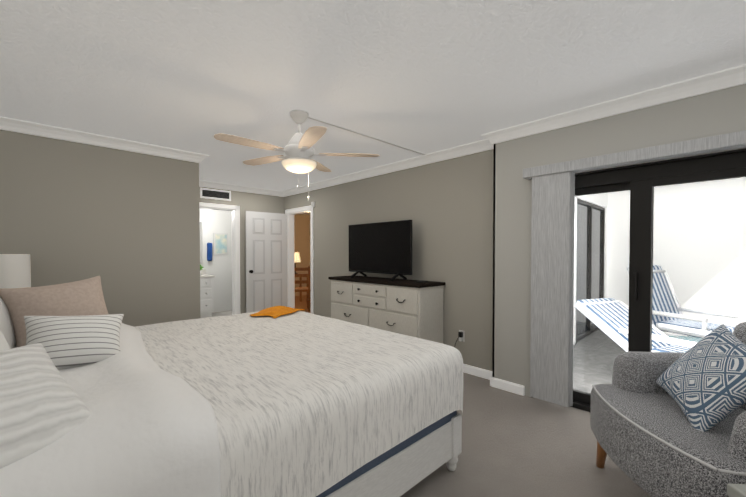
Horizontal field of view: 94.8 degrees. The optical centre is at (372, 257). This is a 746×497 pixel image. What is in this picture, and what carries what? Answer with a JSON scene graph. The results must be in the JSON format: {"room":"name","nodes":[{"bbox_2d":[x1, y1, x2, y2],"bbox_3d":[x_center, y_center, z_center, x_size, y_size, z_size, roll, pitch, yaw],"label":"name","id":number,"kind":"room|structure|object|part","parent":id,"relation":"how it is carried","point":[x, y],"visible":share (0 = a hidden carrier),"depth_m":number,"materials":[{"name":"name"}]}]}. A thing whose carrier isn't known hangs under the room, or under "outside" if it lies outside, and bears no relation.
{"room":"bedroom","nodes":[
{"label":"bedroom","id":0,"kind":"room"},
{"bbox_2d":[0,130,199,326],"bbox_3d":[-3.227,0.019,4.032,1.715,2.440,1.650,-1,1,-44],"label":"wall block","id":1,"kind":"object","parent":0,"point":[124,225],"visible":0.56,"depth_m":3.44,"materials":[{"name":"grey paint"}]},
{"bbox_2d":[200,208,231,312],"bbox_3d":[-3.794,-0.033,7.145,1.940,2.440,0.120,-1,1,-44],"label":"wall","id":2,"kind":"structure","parent":0,"point":[219,267],"depth_m":7.49,"materials":[{"name":"white paint"}]},
{"bbox_2d":[200,221,202,263],"bbox_3d":[-3.856,-0.310,6.973,0.740,0.900,0.033,-1,1,-44],"label":"bathroom mirror","id":3,"kind":"object","parent":2,"relation":"attached to","point":[201,242],"visible":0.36,"depth_m":7.20,"materials":[{"name":"white mirror"}]},
{"bbox_2d":[207,242,211,260],"bbox_3d":[-3.483,-0.132,7.296,0.100,0.392,0.089,-1,1,-44],"label":"towel","id":4,"kind":"object","parent":2,"relation":"hanging from","point":[209,251],"visible":1,"depth_m":7.26,"materials":[{"name":"blue fabric"}]},
{"bbox_2d":[213,233,227,254],"bbox_3d":[-3.325,-0.304,7.489,0.300,0.470,0.027,-1,1,-44],"label":"picture","id":5,"kind":"object","parent":2,"relation":"attached to","point":[220,243],"visible":1,"depth_m":7.47,"materials":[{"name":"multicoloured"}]},
{"bbox_2d":[205,310,231,317],"bbox_3d":[-3.187,1.247,6.536,1.940,0.100,1.870,-1,1,-44],"label":"floor","id":6,"kind":"structure","parent":0,"point":[222,313],"depth_m":7.29,"materials":[{"name":"beige tile"}]},
{"bbox_2d":[200,265,214,317],"bbox_3d":[-3.682,0.636,6.787,0.890,1.113,0.554,-1,1,-44],"label":"bathroom vanity","id":7,"kind":"object","parent":6,"relation":"on","point":[206,295],"visible":0.27,"depth_m":6.83,"materials":[{"name":"white wood"}]},
{"bbox_2d":[199,186,283,313],"bbox_3d":[-2.280,-0.014,6.007,1.780,2.440,0.120,-1,1,-44],"label":"wall","id":8,"kind":"structure","parent":0,"point":[248,201],"depth_m":5.96,"materials":[{"name":"grey paint"}]},
{"bbox_2d":[200,188,230,200],"bbox_3d":[-2.571,-1.038,5.615,0.480,0.160,0.016,-1,1,-44],"label":"air vent","id":9,"kind":"object","parent":8,"relation":"in","point":[214,194],"visible":1,"depth_m":5.60,"materials":[{"name":"white"}]},
{"bbox_2d":[199,202,239,314],"bbox_3d":[-2.648,0.164,5.643,0.870,2.095,0.138,-1,1,-44],"label":"door frame","id":10,"kind":"structure","parent":8,"relation":"attached to","point":[235,264],"depth_m":5.87,"materials":[{"name":"white wood"}]},
{"bbox_2d":[199,180,279,195],"bbox_3d":[-2.402,-1.185,5.728,1.855,0.090,0.085,-1,1,-44],"label":"crown molding","id":11,"kind":"structure","parent":8,"relation":"attached to","point":[202,183],"depth_m":5.82,"materials":[{"name":"white wood"}]},
{"bbox_2d":[245,211,287,312],"bbox_3d":[-1.889,0.192,6.133,0.760,2.000,0.181,-1,1,-40],"label":"entry door","id":12,"kind":"structure","parent":8,"relation":"in","point":[266,264],"depth_m":6.09,"materials":[{"name":"white wood"}]},
{"bbox_2d":[284,191,310,213],"bbox_3d":[-1.367,-0.018,6.256,0.120,2.440,1.030,-1,1,-44],"label":"wall","id":13,"kind":"structure","parent":0,"point":[299,200],"depth_m":6.14,"materials":[{"name":"grey paint"}]},
{"bbox_2d":[286,206,312,313],"bbox_3d":[-1.280,0.156,6.155,0.138,2.095,0.890,-1,1,-44],"label":"door frame","id":14,"kind":"structure","parent":13,"relation":"attached to","point":[290,213],"depth_m":6.38,"materials":[{"name":"white wood"}]},
{"bbox_2d":[294,295,310,312],"bbox_3d":[-0.991,1.221,8.119,2.980,0.100,5.040,-1,1,-44],"label":"floor","id":15,"kind":"structure","parent":0,"point":[300,305],"depth_m":8.71,"materials":[{"name":"brown wood"}]},
{"bbox_2d":[294,252,307,301],"bbox_3d":[-1.990,0.510,8.741,0.600,1.300,0.400,-1,1,-44],"label":"side table","id":16,"kind":"object","parent":15,"relation":"on","point":[296,257],"visible":0.38,"depth_m":8.72,"materials":[{"name":"brown wood"}]},
{"bbox_2d":[294,266,310,311],"bbox_3d":[-1.656,0.678,7.677,0.480,1.000,0.480,0,1,-14],"label":"dining chair","id":17,"kind":"object","parent":15,"relation":"on","point":[304,289],"visible":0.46,"depth_m":7.49,"materials":[{"name":"brown wood"}]},
{"bbox_2d":[294,214,310,295],"bbox_3d":[-2.698,-0.079,9.869,2.980,2.440,0.120,-1,1,-44],"label":"wall","id":18,"kind":"structure","parent":0,"point":[302,234],"depth_m":10.34,"materials":[{"name":"beige paint"}]},
{"bbox_2d":[0,0,745,190],"bbox_3d":[-0.465,-1.227,2.562,4.080,0.100,7.530,-1,1,-44],"label":"ceiling","id":19,"kind":"structure","parent":0,"point":[420,76],"depth_m":2.09,"materials":[{"name":"white paint"}]},
{"bbox_2d":[0,116,208,163],"bbox_3d":[-2.562,-1.147,3.449,1.710,0.090,0.085,-1,1,-44],"label":"crown molding","id":20,"kind":"structure","parent":19,"relation":"attached to","point":[8,124],"depth_m":3.32,"materials":[{"name":"white wood"}]},
{"bbox_2d":[213,110,425,200],"bbox_3d":[-0.245,-0.832,3.174,2.344,0.710,1.273,-1,1,-44],"label":"ceiling fan","id":21,"kind":"object","parent":19,"relation":"hanging from","point":[298,150],"visible":1,"depth_m":2.74,"materials":[{"name":"white"}]},
{"bbox_2d":[311,149,493,370],"bbox_3d":[0.153,0.008,4.680,0.120,2.440,3.350,-1,1,-44],"label":"wall","id":22,"kind":"structure","parent":0,"point":[445,207],"depth_m":3.94,"materials":[{"name":"grey paint"}]},
{"bbox_2d":[280,141,493,195],"bbox_3d":[-0.245,-1.171,4.908,0.110,0.090,4.260,-1,1,-44],"label":"crown molding","id":23,"kind":"structure","parent":22,"relation":"attached to","point":[474,147],"depth_m":4.35,"materials":[{"name":"white wood"}]},
{"bbox_2d":[454,330,464,347],"bbox_3d":[0.941,1.016,3.733,0.082,0.445,0.081,-1,1,-44],"label":"outlet","id":24,"kind":"object","parent":22,"relation":"attached to","point":[461,335],"visible":0.75,"depth_m":3.73,"materials":[{"name":"white plastic"}]},
{"bbox_2d":[463,364,491,378],"bbox_3d":[0.129,1.186,4.627,0.016,0.085,3.280,-1,1,-44],"label":"baseboard","id":25,"kind":"structure","parent":22,"relation":"attached to","point":[483,373],"depth_m":3.62,"materials":[{"name":"white wood"}]},
{"bbox_2d":[492,144,495,376],"bbox_3d":[1.269,0.029,3.415,0.270,2.440,0.020,-1,1,-44],"label":"wall","id":26,"kind":"structure","parent":0,"point":[493,268],"depth_m":3.32,"materials":[{"name":"grey paint"}]},
{"bbox_2d":[492,135,532,396],"bbox_3d":[1.358,0.032,3.258,0.180,2.440,0.370,-1,1,-44],"label":"wall","id":27,"kind":"structure","parent":0,"point":[512,193],"depth_m":3.19,"materials":[{"name":"grey paint"}]},
{"bbox_2d":[488,375,523,395],"bbox_3d":[1.261,1.210,3.237,0.016,0.085,0.326,-1,1,-44],"label":"baseboard","id":28,"kind":"structure","parent":27,"relation":"attached to","point":[500,383],"depth_m":3.23,"materials":[{"name":"white wood"}]},
{"bbox_2d":[480,64,745,147],"bbox_3d":[2.108,-1.127,2.276,0.095,0.090,2.965,-1,1,-44],"label":"crown molding","id":29,"kind":"structure","parent":27,"relation":"attached to","point":[719,80],"depth_m":2.51,"materials":[{"name":"white wood"}]},
{"bbox_2d":[531,148,745,411],"bbox_3d":[2.117,0.290,2.452,0.152,1.950,1.850,-1,1,-44],"label":"sliding door","id":30,"kind":"structure","parent":27,"relation":"attached to","point":[639,182],"depth_m":2.53,"materials":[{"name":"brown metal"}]},
{"bbox_3d":[2.136,0.315,2.470,0.054,1.700,1.730,-1,1,-44],"label":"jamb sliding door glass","id":31,"kind":"part","parent":30,"relation":"part of","materials":[{"name":"black"}]},
{"bbox_2d":[400,372,651,496],"bbox_3d":[-0.465,1.313,2.605,4.080,0.100,7.530,-1,1,-44],"label":"floor carpet","id":32,"kind":"object","parent":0,"point":[515,445],"depth_m":2.20,"materials":[{"name":"grey carpet"}]},
{"bbox_2d":[0,276,462,496],"bbox_3d":[-0.942,0.622,2.028,2.222,1.300,2.164,-1,1,-44],"label":"bed","id":33,"kind":"object","parent":32,"relation":"on","point":[97,399],"visible":1,"depth_m":1.40,"materials":[{"name":"white fabric"}]},
{"bbox_2d":[0,323,220,496],"bbox_3d":[-1.387,0.749,1.601,0.767,0.665,2.164,-1,1,-44],"label":"duvet","id":34,"kind":"object","parent":33,"relation":"on","point":[146,423],"depth_m":0.96,"materials":[{"name":"white fabric"}]},
{"bbox_3d":[-0.951,0.622,2.020,2.175,1.300,2.100,-1,1,-44],"label":"frame","id":35,"kind":"part","parent":33,"relation":"part of","materials":[{"name":"white wood"}]},
{"bbox_2d":[328,276,444,343],"bbox_3d":[0.096,0.752,4.303,0.479,0.965,1.600,-1,1,-44],"label":"dresser","id":36,"kind":"object","parent":32,"relation":"on","point":[408,307],"visible":0.71,"depth_m":3.90,"materials":[{"name":"grey wood"}]},
{"bbox_2d":[349,220,411,280],"bbox_3d":[0.059,-0.091,4.372,0.276,0.716,1.120,-1,1,-44],"label":"tv","id":37,"kind":"object","parent":36,"relation":"on","point":[382,247],"visible":1,"depth_m":4.29,"materials":[{"name":"black plastic"}]},
{"bbox_2d":[415,280,428,282],"bbox_3d":[0.544,0.266,3.817,0.120,0.021,0.100,-1,1,-44],"label":"box","id":38,"kind":"object","parent":36,"relation":"on","point":[422,281],"visible":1,"depth_m":3.79,"materials":[{"name":"black plastic"}]},
{"bbox_2d":[590,322,745,496],"bbox_3d":[1.786,0.814,1.666,1.108,0.931,1.000,0,1,4],"label":"armchair","id":39,"kind":"object","parent":32,"relation":"on","point":[667,424],"visible":1,"depth_m":1.60,"materials":[{"name":"grey fabric"}]},
{"bbox_2d":[656,324,745,431],"bbox_3d":[1.650,0.578,1.672,0.170,0.500,0.500,35,22,9],"label":"throw pillow","id":40,"kind":"object","parent":39,"relation":"on","point":[704,386],"depth_m":1.61,"materials":[{"name":"blue fabric"}]},
{"bbox_2d":[734,324,745,409],"bbox_3d":[2.027,0.600,1.645,0.277,0.496,0.580,0,1,4],"label":"cushion","id":41,"kind":"object","parent":39,"relation":"on","point":[740,332],"depth_m":1.85,"materials":[{"name":"blue fabric"}]},
{"bbox_2d":[727,483,745,496],"bbox_3d":[1.374,1.018,0.896,0.450,0.545,0.450,0,1,4],"label":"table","id":42,"kind":"object","parent":32,"relation":"on","point":[736,490],"visible":1,"depth_m":1.11,"materials":[{"name":"grey wood"}]},
{"bbox_3d":[-2.661,0.948,2.600,0.480,0.630,0.570,-1,1,-44],"label":"nightstand","id":43,"kind":"object","parent":32,"relation":"on","visible":0},
{"bbox_2d":[0,254,30,288],"bbox_3d":[-2.736,0.303,2.530,0.300,0.659,0.300,-1,1,-44],"label":"lamp","id":44,"kind":"object","parent":43,"relation":"on","point":[15,270],"visible":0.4,"depth_m":2.48,"materials":[{"name":"white fabric"}]},
{"bbox_2d":[583,193,604,203],"bbox_3d":[3.443,-1.046,5.494,1.650,0.360,0.120,-1,1,-44],"label":"wall","id":45,"kind":"structure","parent":0,"point":[596,197],"depth_m":5.72,"materials":[{"name":"white paint"}]},
{"bbox_2d":[573,195,606,343],"bbox_3d":[3.469,0.144,5.487,1.770,2.140,0.075,-1,1,-44],"label":"sliding window","id":46,"kind":"structure","parent":45,"relation":"attached to","point":[583,277],"depth_m":5.43,"materials":[{"name":"black metal"}]},
{"bbox_2d":[605,193,607,297],"bbox_3d":[4.109,-0.007,6.153,0.200,2.460,0.120,-1,1,-44],"label":"wall","id":47,"kind":"structure","parent":0,"point":[606,198],"depth_m":6.15,"materials":[{"name":"white paint"}]},
{"bbox_2d":[533,84,745,172],"bbox_3d":[2.129,-0.930,2.443,0.180,0.490,1.850,-1,1,-44],"label":"wall","id":48,"kind":"structure","parent":0,"point":[717,112],"depth_m":2.46,"materials":[{"name":"grey paint"}]},
{"bbox_2d":[523,130,745,179],"bbox_3d":[2.060,-0.728,2.307,0.109,0.080,2.045,-1,1,-44],"label":"track","id":49,"kind":"object","parent":48,"relation":"attached to","point":[728,141],"visible":1,"depth_m":2.39,"materials":[{"name":"grey fabric"}]},
{"bbox_2d":[530,171,574,406],"bbox_3d":[1.506,0.256,2.889,0.062,1.913,0.318,-1,1,-44],"label":"vertical blinds","id":50,"kind":"object","parent":49,"relation":"hanging from","point":[552,280],"visible":1,"depth_m":2.85,"materials":[{"name":"white fabric"}]},
{"bbox_2d":[607,177,745,335],"bbox_3d":[5.081,0.006,5.375,0.120,2.460,2.590,-1,1,-44],"label":"wall","id":51,"kind":"structure","parent":0,"point":[671,237],"depth_m":5.34,"materials":[{"name":"white paint"}]},
{"label":"outside","id":52,"kind":"structure","parent":0,"visible":0},
{"bbox_2d":[573,329,691,392],"bbox_3d":[3.642,1.309,4.008,4.120,0.100,2.590,-1,1,-44],"label":"floor","id":53,"kind":"structure","parent":52,"point":[595,375],"depth_m":4.23,"materials":[{"name":"grey concrete"}]},
{"bbox_2d":[574,298,711,352],"bbox_3d":[2.862,0.874,2.959,0.673,0.804,2.039,0,1,-22],"label":"lounger","id":54,"kind":"object","parent":53,"relation":"on","point":[621,340],"depth_m":3.48,"materials":[{"name":"white plastic"}]},
{"bbox_2d":[626,265,741,337],"bbox_3d":[3.845,0.681,4.293,0.673,1.147,0.958,0,1,-19],"label":"lounger","id":55,"kind":"object","parent":53,"relation":"on","point":[664,295],"depth_m":4.38,"materials":[{"name":"white plastic"}]},
{"bbox_2d":[668,336,701,342],"bbox_3d":[3.347,1.067,3.546,0.560,0.400,0.560,-1,1,-44],"label":"ottoman","id":56,"kind":"object","parent":53,"relation":"on","point":[689,338],"depth_m":3.67,"materials":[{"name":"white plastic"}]}
]}

